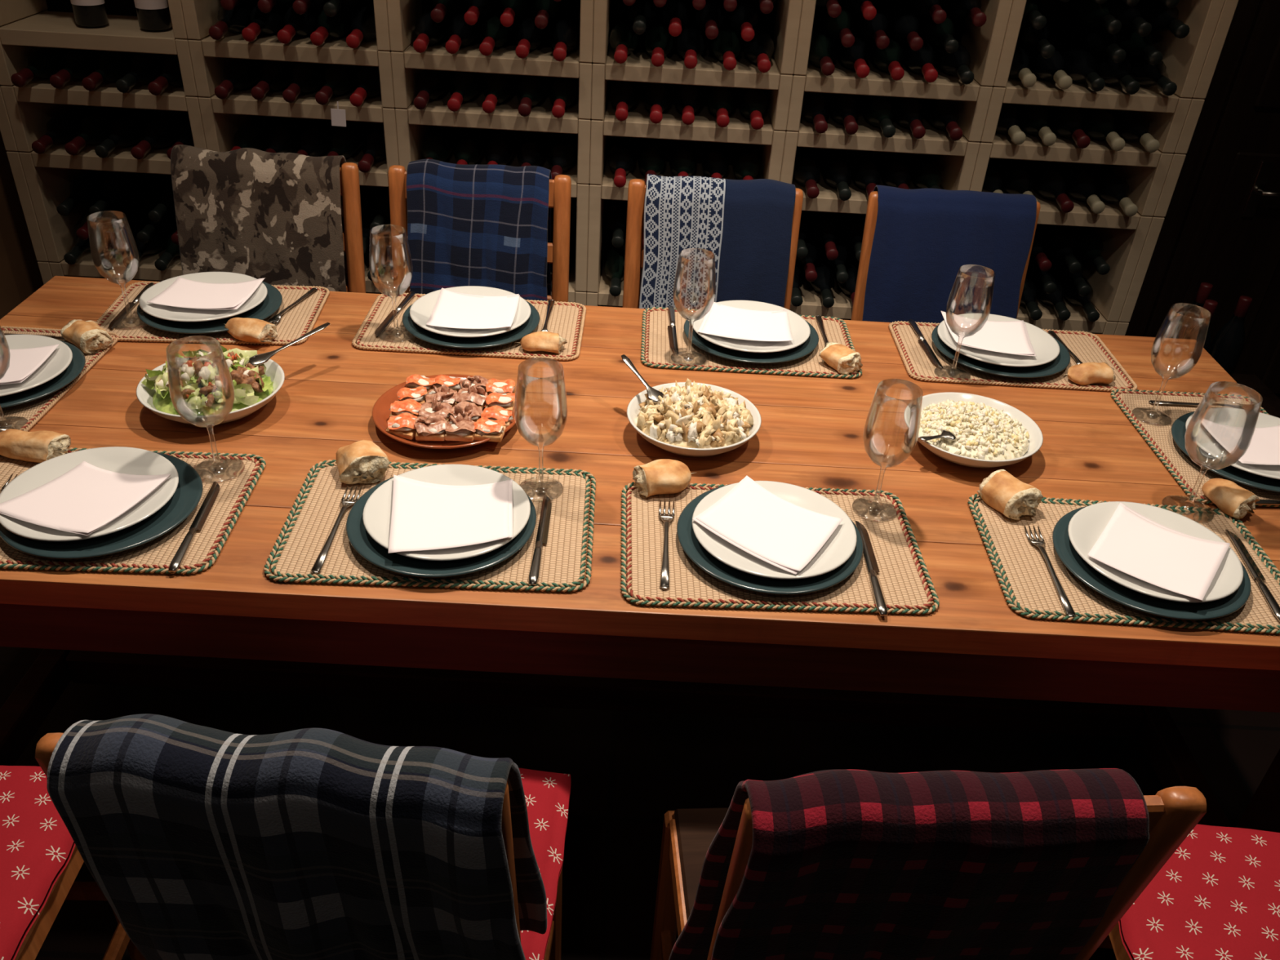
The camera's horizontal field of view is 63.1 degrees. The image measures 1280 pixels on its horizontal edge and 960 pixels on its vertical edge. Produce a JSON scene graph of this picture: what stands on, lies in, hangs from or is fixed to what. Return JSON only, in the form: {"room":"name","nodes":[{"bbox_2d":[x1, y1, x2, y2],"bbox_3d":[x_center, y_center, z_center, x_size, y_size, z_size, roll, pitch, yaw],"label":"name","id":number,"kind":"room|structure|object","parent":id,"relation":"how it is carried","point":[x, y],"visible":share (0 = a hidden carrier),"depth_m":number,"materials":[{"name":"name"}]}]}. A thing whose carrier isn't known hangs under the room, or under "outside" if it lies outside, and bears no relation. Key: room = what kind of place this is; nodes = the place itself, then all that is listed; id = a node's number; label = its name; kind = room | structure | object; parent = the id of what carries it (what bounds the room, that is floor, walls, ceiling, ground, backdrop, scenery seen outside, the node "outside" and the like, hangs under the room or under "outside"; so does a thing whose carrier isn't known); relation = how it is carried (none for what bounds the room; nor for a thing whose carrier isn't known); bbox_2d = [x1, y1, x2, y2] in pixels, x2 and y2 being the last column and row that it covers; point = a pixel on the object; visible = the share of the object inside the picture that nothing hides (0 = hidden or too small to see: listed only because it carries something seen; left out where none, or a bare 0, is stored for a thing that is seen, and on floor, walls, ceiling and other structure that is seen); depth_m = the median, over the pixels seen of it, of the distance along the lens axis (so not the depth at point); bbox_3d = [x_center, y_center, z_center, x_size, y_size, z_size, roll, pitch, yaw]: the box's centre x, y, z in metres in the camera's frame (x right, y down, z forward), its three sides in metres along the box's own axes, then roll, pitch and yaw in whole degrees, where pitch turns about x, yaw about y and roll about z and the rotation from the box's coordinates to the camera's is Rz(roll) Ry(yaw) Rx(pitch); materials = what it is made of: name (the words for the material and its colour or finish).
{"room":"dining room","nodes":[
{"label":"dining room","id":0,"kind":"room"},
{"bbox_2d":[0,131,43,319],"bbox_3d":[-1.829,-0.277,0.904,0.100,2.600,4.340,3,34,-1],"label":"wall","id":1,"kind":"structure","parent":0,"point":[20,277],"depth_m":2.96,"materials":[{"name":"paint"}]},
{"bbox_2d":[45,0,1154,306],"bbox_3d":[0.328,-1.388,2.780,4.330,2.600,0.100,3,34,-1],"label":"wine bottles","id":2,"kind":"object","parent":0,"point":[1056,20],"depth_m":2.83},
{"bbox_2d":[0,646,1279,959],"bbox_3d":[0.214,0.961,1.675,4.330,0.100,4.540,3,34,-1],"label":"floor","id":3,"kind":"structure","parent":0,"point":[627,770],"depth_m":2.18,"materials":[{"name":"tile"}]},
{"bbox_2d":[0,765,146,959],"bbox_3d":[-0.948,0.521,1.265,0.436,0.965,0.435,2,34,-2],"label":"dining chair","id":4,"kind":"object","parent":3,"relation":"on","point":[41,862],"visible":0.59,"depth_m":1.33,"materials":[{"name":"fabric"}]},
{"bbox_2d":[0,765,75,959],"bbox_3d":[-0.948,0.489,1.304,0.436,0.065,0.336,2,34,-2],"label":"seat cushion","id":5,"kind":"object","parent":4,"relation":"on","point":[37,846],"depth_m":1.32,"materials":[{"name":"red fabric"}]},
{"bbox_2d":[35,732,570,959],"bbox_3d":[-0.323,0.525,1.317,0.435,0.965,0.436,5,34,2],"label":"dining chair","id":6,"kind":"object","parent":3,"relation":"on","point":[547,794],"visible":0.18,"depth_m":1.37,"materials":[{"name":"fabric"}]},
{"bbox_2d":[46,713,546,959],"bbox_3d":[-0.293,0.414,1.039,0.415,0.520,0.160,5,34,2],"label":"blanket","id":7,"kind":"object","parent":6,"relation":"on","point":[202,842],"visible":0.99,"depth_m":0.89,"materials":[{"name":"fabric"}]},
{"bbox_2d":[518,768,570,959],"bbox_3d":[-0.319,0.494,1.356,0.435,0.065,0.336,5,34,2],"label":"seat cushion","id":8,"kind":"object","parent":6,"relation":"on","point":[547,794],"depth_m":1.38,"materials":[{"name":"red fabric"}]},
{"bbox_2d":[339,162,365,293],"bbox_3d":[-0.843,-0.193,2.364,0.431,0.950,0.433,3,34,-1],"label":"dining chair","id":9,"kind":"object","parent":3,"relation":"on","point":[353,241],"visible":0.09,"depth_m":2.32,"materials":[{"name":"brown wood"}]},
{"bbox_2d":[170,144,347,292],"bbox_3d":[-0.840,-0.530,2.341,0.366,0.401,0.145,3,34,-1],"label":"blanket","id":10,"kind":"object","parent":9,"relation":"on","point":[277,218],"visible":0.78,"depth_m":2.28,"materials":[{"name":"fabric"}]},
{"bbox_2d":[387,164,571,302],"bbox_3d":[-0.378,-0.168,2.370,0.430,0.950,0.433,3,34,-1],"label":"dining chair","id":11,"kind":"object","parent":3,"relation":"on","point":[560,188],"visible":0.07,"depth_m":2.32,"materials":[{"name":"brown wood"}]},
{"bbox_2d":[406,159,551,301],"bbox_3d":[-0.360,-0.503,2.345,0.315,0.398,0.152,3,34,-1],"label":"plaid blanket","id":12,"kind":"object","parent":11,"relation":"on","point":[489,225],"visible":0.8,"depth_m":2.29,"materials":[{"name":"fabric"}]},
{"bbox_2d":[0,0,1238,335],"bbox_3d":[-0.113,-1.154,2.658,3.063,2.298,0.260,3,34,-1],"label":"wine rack","id":13,"kind":"object","parent":3,"relation":"on","point":[42,181],"visible":0.44,"depth_m":2.67,"materials":[{"name":"paint"}]},
{"bbox_2d":[10,47,182,95],"label":"wine bottles","id":14,"kind":"object","parent":13,"relation":"in","point":[60,65],"depth_m":2.67,"materials":[{"name":"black glass"}]},
{"bbox_2d":[31,105,194,281],"label":"wine bottles","id":15,"kind":"object","parent":13,"relation":"in","point":[154,228],"depth_m":2.86,"materials":[{"name":"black glass"}]},
{"bbox_2d":[133,0,171,31],"bbox_3d":[-1.223,-1.283,2.563,0.077,0.320,0.077,3,34,-1],"label":"wine bottle","id":16,"kind":"object","parent":13,"relation":"in","point":[152,15],"visible":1,"depth_m":2.61,"materials":[{"name":"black glass"}]},
{"bbox_2d":[208,0,381,106],"label":"wine bottles","id":17,"kind":"object","parent":13,"relation":"in","point":[331,19],"depth_m":2.62,"materials":[{"name":"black glass"}]},
{"bbox_2d":[230,115,392,277],"label":"wine bottles","id":18,"kind":"object","parent":13,"relation":"in","point":[313,139],"depth_m":2.81,"materials":[{"name":"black glass"}]},
{"bbox_2d":[413,0,580,118],"label":"wine bottles","id":19,"kind":"object","parent":13,"relation":"in","point":[495,28],"depth_m":2.62,"materials":[{"name":"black glass"}]},
{"bbox_2d":[422,125,577,179],"label":"wine bottles","id":20,"kind":"object","parent":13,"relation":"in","point":[438,144],"depth_m":2.79,"materials":[{"name":"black glass"}]},
{"bbox_2d":[604,136,665,296],"label":"wine bottles","id":21,"kind":"object","parent":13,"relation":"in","point":[622,149],"depth_m":2.85,"materials":[{"name":"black glass"}]},
{"bbox_2d":[608,0,775,129],"label":"wine bottles","id":22,"kind":"object","parent":13,"relation":"in","point":[674,20],"depth_m":2.62,"materials":[{"name":"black glass"}]},
{"bbox_2d":[700,141,759,179],"label":"wine bottles","id":23,"kind":"object","parent":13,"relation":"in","point":[744,157],"depth_m":2.80,"materials":[{"name":"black glass"}]},
{"bbox_2d":[791,146,942,319],"label":"wine bottles","id":24,"kind":"object","parent":13,"relation":"in","point":[839,237],"depth_m":2.87,"materials":[{"name":"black glass"}]},
{"bbox_2d":[800,0,986,141],"label":"wine bottles","id":25,"kind":"object","parent":13,"relation":"in","point":[924,37],"depth_m":2.62,"materials":[{"name":"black glass"}]},
{"bbox_2d":[981,158,1137,321],"label":"wine bottles","id":26,"kind":"object","parent":13,"relation":"in","point":[1054,271],"depth_m":2.88,"materials":[{"name":"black glass"}]},
{"bbox_2d":[995,0,1189,152],"label":"wine bottles","id":27,"kind":"object","parent":13,"relation":"in","point":[1113,39],"depth_m":2.63,"materials":[{"name":"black glass"}]},
{"bbox_2d":[0,275,1279,832],"bbox_3d":[-0.052,0.217,2.001,2.411,0.749,0.975,3,34,-1],"label":"dining table","id":28,"kind":"object","parent":3,"relation":"on","point":[973,661],"visible":0.53,"depth_m":1.68,"materials":[{"name":"brown wood"}]},
{"bbox_2d":[0,325,119,431],"bbox_3d":[-1.103,-0.177,1.810,0.250,0.008,0.385,3,34,-1],"label":"woven placemat","id":29,"kind":"object","parent":28,"relation":"on","point":[33,411],"visible":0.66,"depth_m":1.77,"materials":[{"name":"wicker"}]},
{"bbox_2d":[0,339,85,408],"bbox_3d":[-1.103,-0.180,1.797,0.270,0.018,0.270,3,34,-1],"label":"charger plate","id":30,"kind":"object","parent":29,"relation":"on","point":[77,365],"visible":0.37,"depth_m":1.77,"materials":[{"name":"teal ceramic"}]},
{"bbox_2d":[0,334,72,396],"bbox_3d":[-1.105,-0.189,1.791,0.238,0.022,0.238,3,34,-1],"label":"dinner plate","id":31,"kind":"object","parent":30,"relation":"on","point":[60,358],"visible":0.68,"depth_m":1.82,"materials":[{"name":"white ceramic"}]},
{"bbox_2d":[0,343,59,384],"bbox_3d":[-1.100,-0.198,1.788,0.151,0.012,0.142,0,34,-5],"label":"paper napkin","id":32,"kind":"object","parent":31,"relation":"on","point":[24,362],"visible":0.87,"depth_m":1.80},
{"bbox_2d":[60,319,114,353],"bbox_3d":[-1.016,-0.268,1.914,0.108,0.042,0.066,28,41,32],"label":"bread","id":33,"kind":"object","parent":29,"relation":"on","point":[88,336],"visible":1,"depth_m":1.89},
{"bbox_2d":[0,447,266,574],"bbox_3d":[-0.796,0.037,1.516,0.430,0.008,0.300,2,34,-2],"label":"woven placemat","id":34,"kind":"object","parent":28,"relation":"on","point":[156,555],"visible":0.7,"depth_m":1.46,"materials":[{"name":"wicker"}]},
{"bbox_2d":[0,428,71,462],"bbox_3d":[-0.949,-0.058,1.608,0.138,0.038,0.063,8,34,6],"label":"bread","id":35,"kind":"object","parent":34,"relation":"on","point":[37,446],"visible":0.92,"depth_m":1.59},
{"bbox_2d":[0,451,203,559],"bbox_3d":[-0.773,0.036,1.502,0.270,0.018,0.270,3,34,-1],"label":"charger plate","id":36,"kind":"object","parent":34,"relation":"on","point":[187,495],"visible":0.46,"depth_m":1.44,"materials":[{"name":"teal ceramic"}]},
{"bbox_2d":[0,446,178,541],"bbox_3d":[-0.790,0.023,1.500,0.238,0.022,0.238,3,34,-1],"label":"dinner plate","id":37,"kind":"object","parent":36,"relation":"on","point":[122,460],"visible":0.59,"depth_m":1.52,"materials":[{"name":"white ceramic"}]},
{"bbox_2d":[0,461,171,535],"bbox_3d":[-0.794,0.018,1.487,0.166,0.017,0.167,13,35,13],"label":"paper napkin","id":38,"kind":"object","parent":37,"relation":"on","point":[87,497],"visible":1,"depth_m":1.48,"materials":[{"name":"paper"}]},
{"bbox_2d":[168,481,219,573],"bbox_3d":[-0.630,0.062,1.484,0.018,0.007,0.215,1,34,-4],"label":"table knife","id":39,"kind":"object","parent":34,"relation":"on","point":[202,513],"visible":1,"depth_m":1.48,"materials":[{"name":"silver metal"}]},
{"bbox_2d":[165,335,244,483],"bbox_3d":[-0.645,-0.103,1.550,0.088,0.211,0.088,3,34,-1],"label":"wine glass","id":40,"kind":"object","parent":34,"relation":"on","point":[219,470],"visible":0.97,"depth_m":1.52,"materials":[{"name":"glass"}]},
{"bbox_2d":[96,281,329,345],"bbox_3d":[-0.846,-0.334,2.070,0.410,0.008,0.270,1,34,-4],"label":"woven placemat","id":41,"kind":"object","parent":28,"relation":"on","point":[300,319],"visible":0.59,"depth_m":2.04,"materials":[{"name":"wicker"}]},
{"bbox_2d":[86,210,146,329],"bbox_3d":[-0.975,-0.391,1.952,0.079,0.211,0.079,3,34,-1],"label":"wine glass","id":42,"kind":"object","parent":41,"relation":"on","point":[132,322],"visible":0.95,"depth_m":1.93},
{"bbox_2d":[136,280,282,333],"bbox_3d":[-0.849,-0.343,2.066,0.270,0.018,0.270,3,34,-1],"label":"charger plate","id":43,"kind":"object","parent":41,"relation":"on","point":[273,300],"visible":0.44,"depth_m":2.01,"materials":[{"name":"teal ceramic"}]},
{"bbox_2d":[138,271,267,321],"bbox_3d":[-0.862,-0.357,2.067,0.238,0.022,0.238,3,34,-1],"label":"dinner plate","id":44,"kind":"object","parent":43,"relation":"on","point":[160,311],"visible":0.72,"depth_m":2.04,"materials":[{"name":"white ceramic"}]},
{"bbox_2d":[146,276,264,309],"bbox_3d":[-0.860,-0.372,2.072,0.185,0.015,0.146,3,34,-1],"label":"paper napkin","id":45,"kind":"object","parent":44,"relation":"on","point":[183,292],"visible":1,"depth_m":2.07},
{"bbox_2d":[222,317,277,342],"bbox_3d":[-0.743,-0.288,1.973,0.117,0.037,0.060,14,35,16],"label":"bread","id":46,"kind":"object","parent":41,"relation":"on","point":[246,329],"visible":1,"depth_m":1.96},
{"bbox_2d":[136,322,329,424],"bbox_3d":[-0.699,-0.176,1.773,0.272,0.082,0.286,3,34,-1],"label":"salad bowl","id":47,"kind":"object","parent":28,"relation":"on","point":[257,379],"visible":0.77,"depth_m":1.72,"materials":[{"name":"white ceramic"}]},
{"bbox_2d":[263,459,595,592],"bbox_3d":[-0.291,0.060,1.528,0.447,0.008,0.302,2,34,-2],"label":"woven placemat","id":48,"kind":"object","parent":28,"relation":"on","point":[562,566],"visible":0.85,"depth_m":1.48,"materials":[{"name":"wicker"}]},
{"bbox_2d":[335,440,389,484],"bbox_3d":[-0.432,-0.035,1.610,0.079,0.050,0.095,-11,36,-21],"label":"bread","id":49,"kind":"object","parent":48,"relation":"on","point":[362,461],"visible":1,"depth_m":1.58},
{"bbox_2d":[346,475,536,577],"bbox_3d":[-0.285,0.061,1.510,0.270,0.018,0.270,3,34,-1],"label":"charger plate","id":50,"kind":"object","parent":48,"relation":"on","point":[359,538],"visible":0.3,"depth_m":1.44,"materials":[{"name":"teal ceramic"}]},
{"bbox_2d":[362,464,530,560],"bbox_3d":[-0.278,0.050,1.508,0.238,0.022,0.238,3,34,-1],"label":"dinner plate","id":51,"kind":"object","parent":50,"relation":"on","point":[377,510],"visible":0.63,"depth_m":1.51,"materials":[{"name":"white ceramic"}]},
{"bbox_2d":[388,474,512,553],"bbox_3d":[-0.267,0.045,1.495,0.174,0.017,0.191,-2,34,-9],"label":"paper napkin","id":52,"kind":"object","parent":51,"relation":"on","point":[426,516],"visible":1,"depth_m":1.50,"materials":[{"name":"paper"}]},
{"bbox_2d":[513,357,567,501],"bbox_3d":[-0.147,-0.074,1.551,0.079,0.211,0.079,3,34,-1],"label":"wine glass","id":53,"kind":"object","parent":48,"relation":"on","point":[535,491],"visible":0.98,"depth_m":1.52,"materials":[{"name":"glass"}]},
{"bbox_2d":[372,373,515,448],"bbox_3d":[-0.324,-0.124,1.755,0.248,0.056,0.248,8,34,6],"label":"platter","id":54,"kind":"object","parent":28,"relation":"on","point":[447,411],"visible":1,"depth_m":1.73,"materials":[{"name":"ceramic"}]},
{"bbox_2d":[351,293,586,360],"bbox_3d":[-0.331,-0.310,2.082,0.437,0.008,0.262,3,34,-1],"label":"woven placemat","id":55,"kind":"object","parent":28,"relation":"on","point":[565,317],"visible":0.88,"depth_m":2.04,"materials":[{"name":"wicker"}]},
{"bbox_2d":[368,224,413,342],"bbox_3d":[-0.467,-0.369,1.967,0.079,0.211,0.079,3,34,-1],"label":"wine glass","id":56,"kind":"object","parent":55,"relation":"on","point":[397,334],"visible":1,"depth_m":1.94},
{"bbox_2d":[402,300,539,348],"bbox_3d":[-0.335,-0.317,2.075,0.270,0.018,0.270,3,34,-1],"label":"charger plate","id":57,"kind":"object","parent":55,"relation":"on","point":[527,327],"visible":0.39,"depth_m":2.01,"materials":[{"name":"teal ceramic"}]},
{"bbox_2d":[409,285,531,337],"bbox_3d":[-0.336,-0.329,2.073,0.238,0.022,0.238,3,34,-1],"label":"dinner plate","id":58,"kind":"object","parent":57,"relation":"on","point":[421,309],"visible":0.52,"depth_m":2.07,"materials":[{"name":"white ceramic"}]},
{"bbox_2d":[426,288,519,328],"bbox_3d":[-0.327,-0.338,2.066,0.164,0.016,0.171,3,34,-1],"label":"paper napkin","id":59,"kind":"object","parent":58,"relation":"on","point":[452,309],"visible":1,"depth_m":2.07,"materials":[{"name":"paper"}]},
{"bbox_2d":[621,354,761,457],"bbox_3d":[0.084,-0.116,1.742,0.239,0.096,0.226,3,34,-1],"label":"salad bowl","id":60,"kind":"object","parent":28,"relation":"on","point":[688,418],"visible":1,"depth_m":1.71,"materials":[{"name":"white ceramic"}]},
{"bbox_2d":[640,306,862,378],"bbox_3d":[0.216,-0.278,2.085,0.427,0.008,0.270,3,34,-1],"label":"woven placemat","id":61,"kind":"object","parent":28,"relation":"on","point":[657,350],"visible":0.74,"depth_m":2.03,"materials":[{"name":"wicker"}]},
{"bbox_2d":[670,248,715,364],"bbox_3d":[0.099,-0.321,1.947,0.079,0.211,0.079,3,34,-1],"label":"wine glass","id":62,"kind":"object","parent":61,"relation":"on","point":[687,357],"visible":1,"depth_m":1.92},
{"bbox_2d":[683,319,818,363],"bbox_3d":[0.221,-0.290,2.086,0.270,0.018,0.270,3,34,-1],"label":"charger plate","id":63,"kind":"object","parent":61,"relation":"on","point":[811,344],"visible":0.4,"depth_m":2.02,"materials":[{"name":"teal ceramic"}]},
{"bbox_2d":[691,300,810,352],"bbox_3d":[0.220,-0.301,2.083,0.238,0.022,0.238,3,34,-1],"label":"dinner plate","id":64,"kind":"object","parent":63,"relation":"on","point":[800,331],"visible":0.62,"depth_m":2.05,"materials":[{"name":"white ceramic"}]},
{"bbox_2d":[697,302,793,341],"bbox_3d":[0.211,-0.315,2.084,0.186,0.015,0.154,6,34,3],"label":"paper napkin","id":65,"kind":"object","parent":64,"relation":"on","point":[722,320],"visible":0.99,"depth_m":2.09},
{"bbox_2d":[818,342,862,374],"bbox_3d":[0.384,-0.236,2.000,0.064,0.038,0.089,-15,38,-25],"label":"bread","id":66,"kind":"object","parent":61,"relation":"on","point":[839,357],"visible":1,"depth_m":1.98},
{"bbox_2d":[620,481,939,614],"bbox_3d":[0.191,0.092,1.525,0.440,0.008,0.297,2,34,-2],"label":"woven placemat","id":67,"kind":"object","parent":28,"relation":"on","point":[903,584],"visible":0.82,"depth_m":1.47,"materials":[{"name":"wicker"}]},
{"bbox_2d":[632,458,695,497],"bbox_3d":[0.040,-0.007,1.620,0.108,0.041,0.071,-8,35,-17],"label":"bread","id":68,"kind":"object","parent":67,"relation":"on","point":[662,476],"visible":1,"depth_m":1.60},
{"bbox_2d":[676,484,863,595],"bbox_3d":[0.188,0.085,1.518,0.270,0.018,0.270,3,34,-1],"label":"charger plate","id":69,"kind":"object","parent":67,"relation":"on","point":[698,554],"visible":0.33,"depth_m":1.44,"materials":[{"name":"teal ceramic"}]},
{"bbox_2d":[692,480,857,579],"bbox_3d":[0.193,0.075,1.514,0.238,0.022,0.238,3,34,-1],"label":"dinner plate","id":70,"kind":"object","parent":69,"relation":"on","point":[840,546],"visible":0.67,"depth_m":1.49,"materials":[{"name":"white ceramic"}]},
{"bbox_2d":[692,475,843,574],"bbox_3d":[0.187,0.065,1.510,0.184,0.014,0.158,25,39,29],"label":"paper napkin","id":71,"kind":"object","parent":70,"relation":"on","point":[783,534],"visible":1,"depth_m":1.51,"materials":[{"name":"paper"}]},
{"bbox_2d":[852,378,923,521],"bbox_3d":[0.368,-0.043,1.552,0.079,0.211,0.079,3,34,-1],"label":"wine glass","id":72,"kind":"object","parent":67,"relation":"on","point":[873,510],"visible":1,"depth_m":1.52,"materials":[{"name":"glass"}]},
{"bbox_2d":[903,391,1043,467],"bbox_3d":[0.563,-0.085,1.769,0.230,0.064,0.230,3,34,-1],"label":"salad bowl","id":73,"kind":"object","parent":28,"relation":"on","point":[962,428],"visible":0.99,"depth_m":1.74,"materials":[{"name":"white ceramic"}]},
{"bbox_2d":[888,320,1137,391],"bbox_3d":[0.738,-0.251,2.093,0.445,0.008,0.262,3,34,-1],"label":"woven placemat","id":74,"kind":"object","parent":28,"relation":"on","point":[1088,347],"visible":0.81,"depth_m":2.06,"materials":[{"name":"wicker"}]},
{"bbox_2d":[933,264,995,382],"bbox_3d":[0.607,-0.291,1.949,0.079,0.211,0.079,3,34,-1],"label":"wine glass","id":75,"kind":"object","parent":74,"relation":"on","point":[953,371],"visible":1,"depth_m":1.92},
{"bbox_2d":[931,324,1070,377],"bbox_3d":[0.721,-0.263,2.091,0.270,0.018,0.270,3,34,-1],"label":"charger plate","id":76,"kind":"object","parent":74,"relation":"on","point":[1062,361],"visible":0.34,"depth_m":2.03,"materials":[{"name":"teal ceramic"}]},
{"bbox_2d":[937,313,1059,366],"bbox_3d":[0.715,-0.275,2.090,0.238,0.022,0.238,3,34,-1],"label":"dinner plate","id":77,"kind":"object","parent":76,"relation":"on","point":[1046,348],"visible":0.59,"depth_m":2.06,"materials":[{"name":"white ceramic"}]},
{"bbox_2d":[941,311,1036,355],"bbox_3d":[0.697,-0.293,2.097,0.172,0.015,0.154,7,34,6],"label":"paper napkin","id":78,"kind":"object","parent":77,"relation":"on","point":[1011,337],"visible":0.88,"depth_m":2.10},
{"bbox_2d":[1064,362,1115,385],"bbox_3d":[0.864,-0.207,2.001,0.103,0.037,0.053,-1,34,-7],"label":"bread","id":79,"kind":"object","parent":74,"relation":"on","point":[1086,373],"visible":1,"depth_m":1.99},
{"bbox_2d":[967,493,1279,634],"bbox_3d":[0.725,0.117,1.538,0.430,0.008,0.300,4,34,0],"label":"woven placemat","id":80,"kind":"object","parent":28,"relation":"on","point":[1023,573],"visible":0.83,"depth_m":1.50,"materials":[{"name":"wicker"}]},
{"bbox_2d":[977,469,1044,519],"bbox_3d":[0.577,0.019,1.625,0.074,0.047,0.100,-15,38,-25],"label":"bread","id":81,"kind":"object","parent":80,"relation":"on","point":[1014,498],"visible":1,"depth_m":1.60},
{"bbox_2d":[1052,506,1251,620],"bbox_3d":[0.739,0.119,1.517,0.270,0.018,0.270,3,34,-1],"label":"charger plate","id":82,"kind":"object","parent":80,"relation":"on","point":[1069,557],"visible":0.34,"depth_m":1.45,"materials":[{"name":"teal ceramic"}]},
{"bbox_2d":[1067,501,1243,602],"bbox_3d":[0.745,0.107,1.517,0.238,0.022,0.238,3,34,-1],"label":"dinner plate","id":83,"kind":"object","parent":82,"relation":"on","point":[1086,526],"visible":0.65,"depth_m":1.52,"materials":[{"name":"white ceramic"}]},
{"bbox_2d":[1088,502,1230,600],"bbox_3d":[0.747,0.103,1.504,0.159,0.017,0.177,25,39,29],"label":"paper napkin","id":84,"kind":"object","parent":83,"relation":"on","point":[1131,543],"visible":1,"depth_m":1.51,"materials":[{"name":"paper"}]},
{"bbox_2d":[1161,381,1262,523],"bbox_3d":[0.875,-0.041,1.597,0.088,0.211,0.088,3,34,-1],"label":"wine glass","id":85,"kind":"object","parent":80,"relation":"on","point":[1252,411],"visible":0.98,"depth_m":1.57,"materials":[{"name":"glass"}]},
{"bbox_2d":[1110,388,1279,507],"bbox_3d":[1.028,-0.062,1.835,0.280,0.008,0.380,3,34,-1],"label":"woven placemat","id":86,"kind":"object","parent":28,"relation":"on","point":[1184,470],"visible":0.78,"depth_m":1.85,"materials":[{"name":"wicker"}]},
{"bbox_2d":[1131,302,1211,426],"bbox_3d":[0.941,-0.203,1.847,0.079,0.211,0.079,3,34,-1],"label":"wine glass","id":87,"kind":"object","parent":86,"relation":"on","point":[1152,416],"visible":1,"depth_m":1.82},
{"bbox_2d":[1171,411,1279,492],"bbox_3d":[1.058,-0.047,1.797,0.270,0.018,0.270,3,34,-1],"label":"charger plate","id":88,"kind":"object","parent":86,"relation":"on","point":[1178,428],"visible":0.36,"depth_m":1.73,"materials":[{"name":"teal ceramic"}]},
{"bbox_2d":[1185,407,1279,479],"bbox_3d":[1.064,-0.057,1.794,0.238,0.022,0.238,3,34,-1],"label":"dinner plate","id":89,"kind":"object","parent":88,"relation":"on","point":[1235,417],"visible":0.53,"depth_m":1.83,"materials":[{"name":"white ceramic"}]},
{"bbox_2d":[1200,418,1279,465],"bbox_3d":[1.062,-0.064,1.785,0.164,0.016,0.151,3,34,-1],"label":"paper napkin","id":90,"kind":"object","parent":89,"relation":"on","point":[1264,448],"visible":0.84,"depth_m":1.80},
{"bbox_2d":[1198,478,1259,518],"bbox_3d":[0.936,0.021,1.664,0.058,0.036,0.101,-15,38,-25],"label":"bread","id":91,"kind":"object","parent":86,"relation":"on","point":[1233,500],"visible":0.98,"depth_m":1.64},
{"bbox_2d":[622,178,803,310],"bbox_3d":[0.138,-0.140,2.376,0.415,0.950,0.433,3,34,-1],"label":"dining chair","id":92,"kind":"object","parent":3,"relation":"on","point":[634,251],"visible":0.02,"depth_m":2.33,"materials":[{"name":"brown wood"}]},
{"bbox_2d":[639,173,795,309],"bbox_3d":[0.167,-0.476,2.354,0.329,0.397,0.143,3,34,-1],"label":"blanket","id":93,"kind":"object","parent":92,"relation":"on","point":[746,224],"visible":0.8,"depth_m":2.29,"materials":[{"name":"fabric"}]},
{"bbox_2d":[649,786,1206,959],"bbox_3d":[0.251,0.559,1.319,0.405,0.965,0.432,0,34,-5],"label":"dining chair","id":94,"kind":"object","parent":3,"relation":"on","point":[1174,812],"visible":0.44,"depth_m":1.04,"materials":[{"name":"brown wood"}]},
{"bbox_2d":[668,768,1149,959],"bbox_3d":[0.233,0.443,1.049,0.382,0.513,0.173,0,34,-5],"label":"plaid blanket","id":95,"kind":"object","parent":94,"relation":"on","point":[846,864],"visible":0.99,"depth_m":0.89,"materials":[{"name":"fabric"}]},
{"bbox_2d":[850,191,1040,320],"bbox_3d":[0.667,-0.117,2.390,0.411,0.950,0.433,3,34,-1],"label":"dining chair","id":96,"kind":"object","parent":3,"relation":"on","point":[873,205],"visible":0.08,"depth_m":2.35,"materials":[{"name":"brown wood"}]},
{"bbox_2d":[862,185,1036,323],"bbox_3d":[0.685,-0.452,2.369,0.353,0.394,0.145,3,34,-1],"label":"blanket","id":97,"kind":"object","parent":96,"relation":"on","point":[922,237],"visible":0.75,"depth_m":2.31,"materials":[{"name":"fabric"}]},
{"bbox_2d":[1098,824,1279,959],"bbox_3d":[0.824,0.616,1.286,0.436,0.965,0.436,5,34,3],"label":"dining chair","id":98,"kind":"object","parent":3,"relation":"on","point":[1217,896],"visible":0.66,"depth_m":1.33,"materials":[{"name":"fabric"}]},
{"bbox_2d":[1231,373,1279,417],"bbox_3d":[1.613,-0.108,3.033,0.430,0.282,0.370,3,34,-1],"label":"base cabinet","id":99,"kind":"object","parent":3,"relation":"on","point":[1270,402],"visible":0.08,"depth_m":3.02,"materials":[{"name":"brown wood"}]},
{"bbox_2d":[1171,282,1252,376],"bbox_3d":[1.551,-0.355,2.853,0.168,0.320,0.202,13,35,15],"label":"wine bottles","id":100,"kind":"object","parent":99,"relation":"on","point":[1226,347],"visible":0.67,"depth_m":2.81,"materials":[{"name":"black glass"}]},
{"bbox_3d":[2.395,-0.049,0.954,0.100,2.600,4.340,3,34,-1],"label":"wall","id":101,"kind":"structure","parent":0,"visible":0},
{"bbox_2d":[1124,0,1279,336],"bbox_3d":[1.975,-1.034,2.848,0.840,2.105,0.106,3,34,-1],"label":"door","id":102,"kind":"structure","parent":101,"relation":"in","point":[1246,11],"depth_m":2.96,"materials":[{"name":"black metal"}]},
{"bbox_2d":[1142,0,1279,399],"bbox_3d":[1.974,-1.018,2.883,0.720,2.030,0.056,3,34,-1],"label":"door leaf","id":103,"kind":"structure","parent":102,"relation":"attached to","point":[1216,246],"depth_m":3.04,"materials":[{"name":"brown wood"}]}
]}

